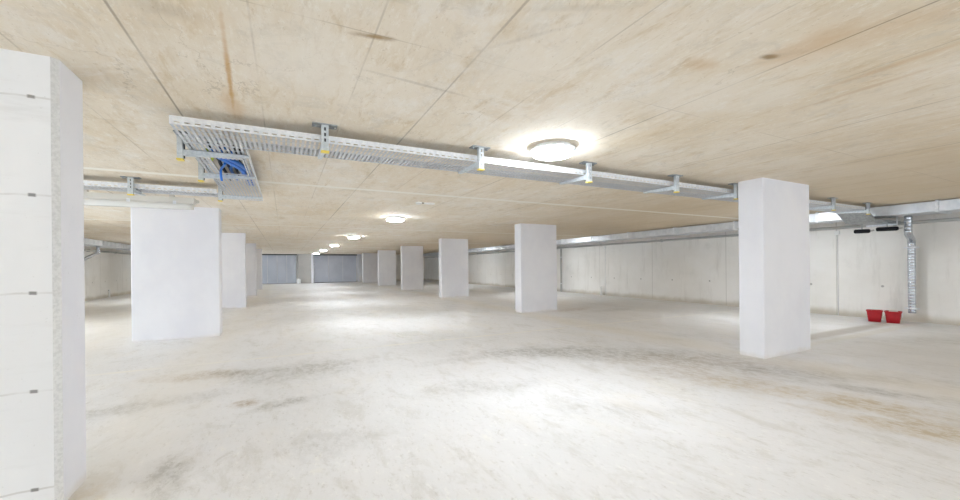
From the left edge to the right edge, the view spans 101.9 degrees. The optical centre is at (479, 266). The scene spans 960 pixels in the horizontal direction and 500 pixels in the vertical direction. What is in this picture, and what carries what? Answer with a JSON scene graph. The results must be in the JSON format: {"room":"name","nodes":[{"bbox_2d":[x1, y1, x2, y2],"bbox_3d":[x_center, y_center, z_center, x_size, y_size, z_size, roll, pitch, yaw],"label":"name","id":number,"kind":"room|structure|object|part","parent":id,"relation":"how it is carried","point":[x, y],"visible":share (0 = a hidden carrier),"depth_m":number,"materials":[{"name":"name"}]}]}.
{"room":"parking garage","nodes":[
{"label":"parking garage","id":0,"kind":"room"},
{"bbox_2d":[84,246,130,300],"bbox_3d":[-12.060,0.182,6.984,0.300,2.470,49.300,-1,0,-27],"label":"wall","id":1,"kind":"structure","parent":0,"point":[103,272],"depth_m":18.30,"materials":[{"name":"concrete"}]},
{"bbox_2d":[84,246,99,260],"bbox_3d":[-15.824,0.226,15.681,0.768,2.056,0.221,-1,0,-42],"label":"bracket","id":2,"kind":"object","parent":1,"relation":"attached to","point":[97,252],"visible":0.2,"depth_m":15.77,"materials":[{"name":"metal"}]},
{"bbox_2d":[84,249,130,254],"bbox_3d":[-19.604,-0.629,22.503,0.138,0.104,14.600,-1,0,-27],"label":"pipe","id":3,"kind":"object","parent":1,"relation":"attached to","point":[87,250],"visible":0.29,"depth_m":18.00,"materials":[{"name":"grey plastic"}]},
{"bbox_2d":[267,254,424,283],"bbox_3d":[-14.239,0.204,33.635,20.300,2.470,0.300,-1,0,-27],"label":"wall","id":4,"kind":"structure","parent":0,"point":[398,257],"depth_m":36.71,"materials":[{"name":"concrete"}]},
{"bbox_2d":[262,254,296,283],"bbox_3d":[-16.750,0.238,32.130,2.980,2.450,0.140,-1,0,-27],"label":"door","id":5,"kind":"structure","parent":4,"relation":"in","point":[279,268],"depth_m":32.17,"materials":[{"name":"grey metal"}]},
{"bbox_2d":[314,254,356,282],"bbox_3d":[-12.674,0.198,34.174,3.620,2.450,0.140,-1,0,-27],"label":"door","id":6,"kind":"structure","parent":4,"relation":"in","point":[340,270],"depth_m":34.11,"materials":[{"name":"grey metal"}]},
{"bbox_2d":[0,0,959,254],"bbox_3d":[-3.134,-1.190,11.467,20.300,0.100,49.900,-1,0,-27],"label":"ceiling","id":7,"kind":"structure","parent":0,"point":[855,102],"depth_m":2.74,"materials":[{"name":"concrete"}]},
{"bbox_2d":[84,238,130,250],"bbox_3d":[-16.897,-0.889,18.559,0.694,0.234,22.296,-1,0,-27],"label":"ventilation duct","id":8,"kind":"object","parent":7,"relation":"attached to","point":[87,242],"visible":0.2,"depth_m":16.00,"materials":[{"name":"metal"}]},
{"bbox_2d":[120,176,145,195],"bbox_3d":[-4.530,-1.011,5.142,0.190,0.230,0.545,-1,0,-27],"label":"bracket","id":9,"kind":"object","parent":7,"relation":"attached to","point":[131,191],"visible":1,"depth_m":4.92,"materials":[{"name":"metal"}]},
{"bbox_3d":[-4.421,-1.012,4.925,0.055,0.210,0.042,-1,0,-27],"label":"post","id":10,"kind":"part","parent":9,"relation":"part of","materials":[{"name":"metal"}]},
{"bbox_3d":[-4.429,-1.116,4.939,0.190,0.022,0.090,-1,0,-27],"label":"ceiling plate","id":11,"kind":"part","parent":9,"relation":"part of","materials":[{"name":"silver metal"}]},
{"bbox_3d":[-4.541,-0.963,5.165,0.038,0.055,0.494,-1,0,-27],"label":"cantilever arm","id":12,"kind":"part","parent":9,"relation":"part of","materials":[{"name":"metal"}]},
{"bbox_2d":[83,180,217,196],"bbox_3d":[-6.426,-1.007,4.166,6.065,0.063,0.322,-1,0,-27],"label":"cable tray","id":13,"kind":"object","parent":9,"relation":"on","point":[101,185],"visible":0.67,"depth_m":5.14,"materials":[{"name":"metal"}]},
{"bbox_3d":[-6.497,-1.006,4.303,6.060,0.063,0.013,-1,0,-27],"label":"rail","id":14,"kind":"part","parent":13,"relation":"part of","materials":[{"name":"metal"}]},
{"bbox_2d":[84,189,198,209],"bbox_3d":[-5.214,-1.002,5.832,1.645,0.235,0.177,-1,0,-27],"label":"tube light","id":15,"kind":"object","parent":7,"relation":"attached to","point":[90,198],"visible":0.81,"depth_m":5.81,"materials":[{"name":"white plastic"}]},
{"bbox_2d":[84,198,193,209],"bbox_3d":[-5.244,-0.929,5.821,1.560,0.090,0.160,-1,0,-27],"label":"diffuser","id":16,"kind":"object","parent":15,"relation":"attached to","point":[113,202],"depth_m":5.83,"materials":[{"name":"white plastic"}]},
{"bbox_2d":[173,130,248,161],"bbox_3d":[-2.378,-1.032,3.478,0.545,0.230,0.190,-1,0,-27],"label":"bracket","id":17,"kind":"object","parent":7,"relation":"attached to","point":[182,152],"visible":0.87,"depth_m":3.40,"materials":[{"name":"metal"}]},
{"bbox_3d":[-2.595,-1.030,3.369,0.042,0.210,0.055,-1,0,-27],"label":"post","id":18,"kind":"part","parent":17,"relation":"part of","materials":[{"name":"metal"}]},
{"bbox_3d":[-2.355,-0.985,3.489,0.494,0.055,0.038,-1,0,-27],"label":"cantilever arm","id":19,"kind":"part","parent":17,"relation":"part of","materials":[{"name":"metal"}]},
{"bbox_2d":[183,135,262,200],"bbox_3d":[-2.900,-1.041,4.614,0.442,0.063,2.960,-1,0,-27],"label":"cable tray","id":20,"kind":"object","parent":17,"relation":"on","point":[190,146],"visible":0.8,"depth_m":4.21,"materials":[{"name":"metal"}]},
{"bbox_3d":[-2.980,-1.041,4.294,0.013,0.063,2.460,-1,0,-27],"label":"rail","id":21,"kind":"part","parent":20,"relation":"part of","materials":[{"name":"metal"}]},
{"bbox_2d":[220,162,225,180],"bbox_3d":[-2.699,-0.989,4.085,0.033,0.140,0.323,-1,0,-39],"label":"cable","id":22,"kind":"object","parent":20,"relation":"hanging from","point":[224,163],"visible":1,"depth_m":4.18,"materials":[{"name":"blue plastic"}]},
{"bbox_2d":[211,149,250,185],"bbox_3d":[-2.644,-1.046,4.252,0.143,0.048,1.544,-1,0,-20],"label":"cable","id":23,"kind":"object","parent":20,"relation":"on","point":[240,169],"visible":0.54,"depth_m":4.00,"materials":[{"name":"blue plastic"}]},
{"bbox_2d":[219,148,255,185],"bbox_3d":[-2.593,-1.047,4.277,0.136,0.042,1.543,-1,0,-20],"label":"cable","id":24,"kind":"object","parent":20,"relation":"on","point":[234,161],"visible":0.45,"depth_m":3.97,"materials":[{"name":"blue plastic"}]},
{"bbox_2d":[224,147,238,179],"bbox_3d":[-2.673,-1.086,4.241,0.123,0.028,1.536,-1,0,-28],"label":"cable","id":25,"kind":"object","parent":24,"relation":"on","point":[230,167],"visible":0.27,"depth_m":4.25,"materials":[{"name":"blue plastic"}]},
{"bbox_3d":[-2.709,-1.043,4.710,0.013,0.063,2.960,-1,0,-27],"label":"rail","id":26,"kind":"part","parent":20,"relation":"part of","materials":[{"name":"metal"}]},
{"bbox_3d":[-2.549,-1.047,3.673,0.063,0.027,0.405,-1,0,-27],"label":"cable","id":27,"kind":"object","parent":20,"relation":"on","visible":0},
{"bbox_2d":[208,145,231,180],"bbox_3d":[-2.782,-1.085,4.187,0.052,0.030,1.530,-1,0,-27],"label":"cable","id":28,"kind":"object","parent":27,"relation":"on","point":[219,161],"visible":0.44,"depth_m":4.13,"materials":[{"name":"black plastic"}]},
{"bbox_2d":[196,159,255,181],"bbox_3d":[-2.795,-1.028,4.309,0.545,0.230,0.190,-1,0,-27],"label":"bracket","id":29,"kind":"object","parent":7,"relation":"attached to","point":[202,175],"visible":0.76,"depth_m":4.23,"materials":[{"name":"metal"}]},
{"bbox_3d":[-3.011,-1.026,4.200,0.042,0.210,0.055,-1,0,-27],"label":"post","id":30,"kind":"part","parent":29,"relation":"part of","materials":[{"name":"metal"}]},
{"bbox_3d":[-2.772,-0.981,4.320,0.494,0.055,0.038,-1,0,-27],"label":"cantilever arm","id":31,"kind":"part","parent":29,"relation":"part of","materials":[{"name":"metal"}]},
{"bbox_2d":[217,185,261,201],"bbox_3d":[-3.422,-1.022,5.560,0.545,0.230,0.190,-1,0,-27],"label":"bracket","id":32,"kind":"object","parent":7,"relation":"attached to","point":[221,196],"visible":0.87,"depth_m":5.48,"materials":[{"name":"metal"}]},
{"bbox_3d":[-3.639,-1.020,5.452,0.042,0.210,0.055,-1,0,-27],"label":"post","id":33,"kind":"part","parent":32,"relation":"part of","materials":[{"name":"metal"}]},
{"bbox_3d":[-3.399,-0.975,5.572,0.494,0.055,0.038,-1,0,-27],"label":"cantilever arm","id":34,"kind":"part","parent":32,"relation":"part of","materials":[{"name":"metal"}]},
{"bbox_2d":[312,122,336,158],"bbox_3d":[-1.378,-1.042,3.400,0.190,0.230,0.545,-1,0,-27],"label":"bracket","id":35,"kind":"object","parent":7,"relation":"attached to","point":[324,149],"visible":1,"depth_m":3.17,"materials":[{"name":"metal"}]},
{"bbox_3d":[-1.389,-0.994,3.423,0.038,0.055,0.494,-1,0,-27],"label":"cantilever arm","id":36,"kind":"part","parent":35,"relation":"part of","materials":[{"name":"metal"}]},
{"bbox_3d":[-1.277,-1.147,3.197,0.190,0.022,0.090,-1,0,-27],"label":"ceiling plate","id":37,"kind":"part","parent":35,"relation":"part of","materials":[{"name":"silver metal"}]},
{"bbox_3d":[-1.269,-1.043,3.184,0.055,0.210,0.042,-1,0,-27],"label":"post","id":38,"kind":"part","parent":35,"relation":"part of","materials":[{"name":"metal"}]},
{"bbox_2d":[169,115,900,225],"bbox_3d":[3.385,-0.996,5.835,12.760,0.276,0.474,-1,0,-27],"label":"cable tray","id":39,"kind":"object","parent":35,"relation":"on","point":[847,218],"visible":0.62,"depth_m":3.83,"materials":[{"name":"metal"}]},
{"bbox_3d":[2.507,-1.094,5.653,11.030,0.063,0.013,-1,0,-27],"label":"rail","id":40,"kind":"part","parent":39,"relation":"part of","materials":[{"name":"metal"}]},
{"bbox_3d":[0.555,-1.085,4.158,0.200,0.030,0.012,-1,0,-27],"label":"joint plate","id":41,"kind":"part","parent":39,"relation":"part of","materials":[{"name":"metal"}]},
{"bbox_2d":[854,224,873,233],"bbox_3d":[8.164,-0.801,8.273,0.313,0.203,0.086,-1,0,38],"label":"pipe sleeve","id":42,"kind":"object","parent":39,"relation":"hanging from","point":[861,230],"visible":1,"depth_m":8.27,"materials":[{"name":"black plastic"}]},
{"bbox_3d":[8.312,-1.017,8.313,1.730,0.216,0.454,-1,0,-27],"label":"drop plate","id":43,"kind":"part","parent":39,"relation":"part of","materials":[{"name":"silver metal"}]},
{"bbox_3d":[8.312,-1.043,8.313,1.730,0.275,0.460,-1,0,-27],"label":"drop rail","id":44,"kind":"part","parent":39,"relation":"part of","materials":[{"name":"silver metal"}]},
{"bbox_2d":[876,223,902,230],"bbox_3d":[8.602,-0.824,8.180,0.393,0.165,0.086,-1,0,38],"label":"pipe sleeve","id":45,"kind":"object","parent":39,"relation":"hanging from","point":[886,228],"visible":1,"depth_m":8.17,"materials":[{"name":"black plastic"}]},
{"bbox_2d":[386,216,404,221],"bbox_3d":[-1.990,-1.102,9.143,0.444,0.097,0.444,-1,0,-27],"label":"ceiling lamp","id":46,"kind":"object","parent":7,"relation":"attached to","point":[390,218],"visible":1,"depth_m":9.02,"materials":[{"name":"white plastic"}]},
{"bbox_2d":[387,218,403,221],"bbox_3d":[-1.990,-1.082,9.143,0.390,0.057,0.390,-1,0,-27],"label":"diffuser","id":47,"kind":"object","parent":46,"relation":"attached to","point":[388,219],"depth_m":9.03,"materials":[{"name":"white plastic"}]},
{"bbox_2d":[416,202,434,204],"bbox_3d":[-1.002,-1.141,7.111,0.355,0.038,0.110,-1,0,-27],"label":"ceiling box","id":48,"kind":"object","parent":7,"relation":"attached to","point":[417,203],"visible":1,"depth_m":7.09,"materials":[{"name":"white plastic"}]},
{"bbox_2d":[458,145,490,173],"bbox_3d":[-0.102,-1.054,4.040,0.190,0.230,0.545,-1,0,-27],"label":"bracket","id":49,"kind":"object","parent":7,"relation":"attached to","point":[477,165],"visible":1,"depth_m":3.81,"materials":[{"name":"metal"}]},
{"bbox_3d":[-0.113,-1.006,4.063,0.038,0.055,0.494,-1,0,-27],"label":"cantilever arm","id":50,"kind":"part","parent":49,"relation":"part of","materials":[{"name":"metal"}]},
{"bbox_3d":[-0.001,-1.159,3.837,0.190,0.022,0.090,-1,0,-27],"label":"ceiling plate","id":51,"kind":"part","parent":49,"relation":"part of","materials":[{"name":"silver metal"}]},
{"bbox_3d":[0.006,-1.055,3.824,0.055,0.210,0.042,-1,0,-27],"label":"post","id":52,"kind":"part","parent":49,"relation":"part of","materials":[{"name":"metal"}]},
{"bbox_2d":[530,141,575,159],"bbox_3d":[0.718,-1.129,3.833,0.444,0.097,0.444,-1,0,-27],"label":"ceiling lamp","id":53,"kind":"object","parent":7,"relation":"attached to","point":[550,150],"visible":1,"depth_m":3.71,"materials":[{"name":"white plastic"}]},
{"bbox_2d":[533,145,572,159],"bbox_3d":[0.718,-1.109,3.833,0.390,0.057,0.390,-1,0,-27],"label":"diffuser","id":54,"kind":"object","parent":53,"relation":"attached to","point":[541,152],"depth_m":3.73,"materials":[{"name":"white plastic"}]},
{"bbox_2d":[559,161,596,184],"bbox_3d":[1.137,-1.066,4.661,0.190,0.230,0.545,-1,0,-27],"label":"bracket","id":55,"kind":"object","parent":7,"relation":"attached to","point":[588,177],"visible":1,"depth_m":4.44,"materials":[{"name":"metal"}]},
{"bbox_3d":[1.126,-1.018,4.684,0.038,0.055,0.494,-1,0,-27],"label":"cantilever arm","id":56,"kind":"part","parent":55,"relation":"part of","materials":[{"name":"metal"}]},
{"bbox_3d":[1.238,-1.171,4.458,0.190,0.022,0.090,-1,0,-27],"label":"ceiling plate","id":57,"kind":"part","parent":55,"relation":"part of","materials":[{"name":"silver metal"}]},
{"bbox_3d":[1.245,-1.067,4.445,0.055,0.210,0.042,-1,0,-27],"label":"post","id":58,"kind":"part","parent":55,"relation":"part of","materials":[{"name":"metal"}]},
{"bbox_2d":[643,174,682,193],"bbox_3d":[2.475,-1.079,5.332,0.190,0.230,0.545,-1,0,-27],"label":"bracket","id":59,"kind":"object","parent":7,"relation":"attached to","point":[675,187],"visible":1,"depth_m":5.13,"materials":[{"name":"metal"}]},
{"bbox_3d":[2.464,-1.032,5.355,0.038,0.055,0.494,-1,0,-27],"label":"cantilever arm","id":60,"kind":"part","parent":59,"relation":"part of","materials":[{"name":"metal"}]},
{"bbox_3d":[2.583,-1.080,5.116,0.055,0.210,0.042,-1,0,-27],"label":"post","id":61,"kind":"part","parent":59,"relation":"part of","materials":[{"name":"metal"}]},
{"bbox_2d":[423,199,959,256],"bbox_3d":[2.722,-1.079,19.980,0.744,0.234,39.006,-1,0,-27],"label":"ventilation duct","id":62,"kind":"object","parent":7,"relation":"attached to","point":[950,206],"visible":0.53,"depth_m":10.79,"materials":[{"name":"metal"}]},
{"bbox_2d":[866,217,897,226],"bbox_3d":[8.726,-0.955,8.459,0.070,0.170,0.490,-1,0,-27],"label":"bracket","id":63,"kind":"object","parent":62,"relation":"attached to","point":[896,223],"visible":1,"depth_m":8.40,"materials":[{"name":"metal"}]},
{"bbox_3d":[8.725,-0.887,8.461,0.040,0.034,0.484,-1,0,-27],"label":"cantilever arm","id":64,"kind":"part","parent":63,"relation":"part of","materials":[{"name":"metal"}]},
{"bbox_2d":[702,183,737,199],"bbox_3d":[3.648,-1.091,5.921,0.190,0.230,0.545,-1,0,-27],"label":"bracket","id":65,"kind":"object","parent":7,"relation":"attached to","point":[735,185],"visible":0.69,"depth_m":5.73,"materials":[{"name":"metal"}]},
{"bbox_3d":[3.637,-1.043,5.944,0.038,0.055,0.494,-1,0,-27],"label":"cantilever arm","id":66,"kind":"part","parent":65,"relation":"part of","materials":[{"name":"metal"}]},
{"bbox_3d":[3.757,-1.092,5.705,0.055,0.210,0.042,-1,0,-27],"label":"post","id":67,"kind":"part","parent":65,"relation":"part of","materials":[{"name":"metal"}]},
{"bbox_2d":[809,197,837,210],"bbox_3d":[6.272,-1.116,7.237,0.190,0.230,0.545,-1,0,-27],"label":"bracket","id":68,"kind":"object","parent":7,"relation":"attached to","point":[832,207],"visible":0.98,"depth_m":7.03,"materials":[{"name":"metal"}]},
{"bbox_3d":[6.261,-1.069,7.260,0.038,0.055,0.494,-1,0,-27],"label":"cantilever arm","id":69,"kind":"part","parent":68,"relation":"part of","materials":[{"name":"metal"}]},
{"bbox_3d":[6.380,-1.117,7.020,0.055,0.210,0.042,-1,0,-27],"label":"post","id":70,"kind":"part","parent":68,"relation":"part of","materials":[{"name":"metal"}]},
{"bbox_2d":[835,202,870,214],"bbox_3d":[7.523,-1.128,7.864,0.190,0.230,0.545,-1,0,-27],"label":"bracket","id":71,"kind":"object","parent":7,"relation":"attached to","point":[867,211],"visible":1,"depth_m":7.67,"materials":[{"name":"metal"}]},
{"bbox_3d":[7.512,-1.081,7.887,0.038,0.055,0.494,-1,0,-27],"label":"cantilever arm","id":72,"kind":"part","parent":71,"relation":"part of","materials":[{"name":"metal"}]},
{"bbox_3d":[7.632,-1.129,7.648,0.055,0.210,0.042,-1,0,-27],"label":"post","id":73,"kind":"part","parent":71,"relation":"part of","materials":[{"name":"metal"}]},
{"bbox_2d":[68,280,959,499],"bbox_3d":[-3.108,1.480,11.467,20.300,0.300,49.900,-1,0,-27],"label":"floor","id":74,"kind":"structure","parent":0,"point":[305,391],"depth_m":3.65,"materials":[{"name":"concrete"}]},
{"bbox_2d":[0,48,85,499],"bbox_3d":[-2.954,0.094,2.008,1.258,2.470,0.330,-1,0,-27],"label":"concrete column","id":75,"kind":"structure","parent":74,"relation":"on","point":[43,392],"depth_m":2.11,"materials":[{"name":"white concrete"}]},
{"bbox_2d":[131,207,221,341],"bbox_3d":[-5.699,0.120,7.372,1.320,2.470,0.330,-1,0,-27],"label":"concrete column","id":76,"kind":"structure","parent":74,"relation":"on","point":[176,255],"depth_m":7.22,"materials":[{"name":"white concrete"}]},
{"bbox_2d":[222,233,246,308],"bbox_3d":[-8.420,0.147,12.787,1.250,2.470,0.330,-1,0,-27],"label":"concrete column","id":77,"kind":"structure","parent":74,"relation":"on","point":[234,292],"depth_m":12.78,"materials":[{"name":"white concrete"}]},
{"bbox_2d":[246,243,256,295],"bbox_3d":[-11.159,0.174,18.192,1.200,2.470,0.330,-1,0,-27],"label":"concrete column","id":78,"kind":"structure","parent":74,"relation":"on","point":[251,288],"depth_m":18.23,"materials":[{"name":"white concrete"}]},
{"bbox_2d":[256,249,261,289],"bbox_3d":[-13.898,0.200,23.598,1.190,2.470,0.330,-1,0,-27],"label":"concrete column","id":79,"kind":"structure","parent":74,"relation":"on","point":[258,251],"depth_m":23.65,"materials":[{"name":"white concrete"}]},
{"bbox_2d":[297,254,313,282],"bbox_3d":[-14.602,0.208,32.586,1.190,2.468,0.950,-1,0,-27],"label":"concrete pier","id":80,"kind":"object","parent":74,"relation":"on","point":[305,261],"visible":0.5,"depth_m":32.48,"materials":[{"name":"white concrete"}]},
{"bbox_2d":[357,254,361,281],"bbox_3d":[-10.396,0.167,35.086,1.230,2.468,0.548,-1,0,-27],"label":"pilaster","id":81,"kind":"object","parent":74,"relation":"on","point":[359,256],"visible":0.36,"depth_m":34.65,"materials":[{"name":"concrete"}]},
{"bbox_2d":[362,253,377,282],"bbox_3d":[-9.294,0.155,32.888,1.230,2.470,0.330,-1,0,-27],"label":"concrete column","id":82,"kind":"structure","parent":74,"relation":"on","point":[369,260],"depth_m":32.71,"materials":[{"name":"white concrete"}]},
{"bbox_2d":[377,250,395,285],"bbox_3d":[-6.569,0.129,27.453,1.230,2.470,0.330,-1,0,-27],"label":"concrete column","id":83,"kind":"structure","parent":74,"relation":"on","point":[386,259],"depth_m":27.28,"materials":[{"name":"white concrete"}]},
{"bbox_2d":[395,331,426,336],"bbox_3d":[-1.356,1.310,7.547,0.500,0.006,0.500,-1,0,-27],"label":"floor drain","id":84,"kind":"object","parent":74,"relation":"on","point":[409,333],"visible":1,"depth_m":7.55,"materials":[{"name":"silver metal"}]},
{"bbox_2d":[400,246,423,289],"bbox_3d":[-3.843,0.102,22.018,1.230,2.470,0.330,-1,0,-27],"label":"concrete column","id":85,"kind":"structure","parent":74,"relation":"on","point":[411,256],"depth_m":21.86,"materials":[{"name":"white concrete"}]},
{"bbox_2d":[439,238,468,297],"bbox_3d":[-1.117,0.076,16.584,1.230,2.470,0.330,-1,0,-27],"label":"concrete column","id":86,"kind":"structure","parent":74,"relation":"on","point":[453,253],"depth_m":16.40,"materials":[{"name":"white concrete"}]},
{"bbox_2d":[515,223,556,312],"bbox_3d":[1.608,0.049,11.149,1.230,2.470,0.330,-1,0,-27],"label":"concrete column","id":87,"kind":"structure","parent":74,"relation":"on","point":[535,244],"depth_m":10.96,"materials":[{"name":"white concrete"}]},
{"bbox_2d":[738,177,810,358],"bbox_3d":[4.334,0.023,5.714,1.230,2.470,0.330,-1,0,-27],"label":"concrete column","id":88,"kind":"structure","parent":74,"relation":"on","point":[773,214],"depth_m":5.49,"materials":[{"name":"white concrete"}]},
{"bbox_2d":[866,309,883,321],"bbox_3d":[8.681,1.091,8.557,0.278,0.249,0.273,-1,0,-44],"label":"bucket","id":89,"kind":"object","parent":74,"relation":"on","point":[873,315],"visible":1,"depth_m":8.48,"materials":[{"name":"red plastic"}]},
{"bbox_2d":[884,310,902,323],"bbox_3d":[8.854,1.089,8.333,0.278,0.249,0.273,-1,0,-41],"label":"bucket","id":90,"kind":"object","parent":74,"relation":"on","point":[891,317],"visible":0.99,"depth_m":8.26,"materials":[{"name":"red plastic"}]},
{"bbox_2d":[425,212,959,325],"bbox_3d":[5.817,0.008,15.950,0.300,2.470,49.300,-1,0,-27],"label":"wall","id":91,"kind":"structure","parent":0,"point":[872,273],"depth_m":10.01,"materials":[{"name":"concrete"}]},
{"bbox_2d":[560,249,561,291],"bbox_3d":[3.986,0.211,19.114,0.108,2.100,0.105,-1,0,-27],"label":"downpipe","id":92,"kind":"object","parent":91,"relation":"attached to","point":[560,249],"visible":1,"depth_m":19.08,"materials":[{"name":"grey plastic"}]},
{"bbox_2d":[424,217,959,257],"bbox_3d":[4.066,-0.890,18.936,0.134,0.094,42.200,-1,0,-27],"label":"pipe","id":93,"kind":"object","parent":91,"relation":"attached to","point":[956,218],"visible":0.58,"depth_m":11.97,"materials":[{"name":"grey metal"}]},
{"bbox_2d":[834,230,839,314],"bbox_3d":[8.807,0.159,9.585,0.063,2.110,0.090,-1,0,-27],"label":"downpipe","id":94,"kind":"object","parent":91,"relation":"attached to","point":[837,232],"visible":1,"depth_m":9.59,"materials":[{"name":"white plastic"}]},
{"bbox_2d":[904,216,919,313],"bbox_3d":[9.143,-0.017,8.239,0.662,2.056,0.220,-1,0,-42],"label":"duct","id":95,"kind":"object","parent":91,"relation":"attached to","point":[911,247],"visible":1,"depth_m":8.29,"materials":[{"name":"metal"}]}
]}

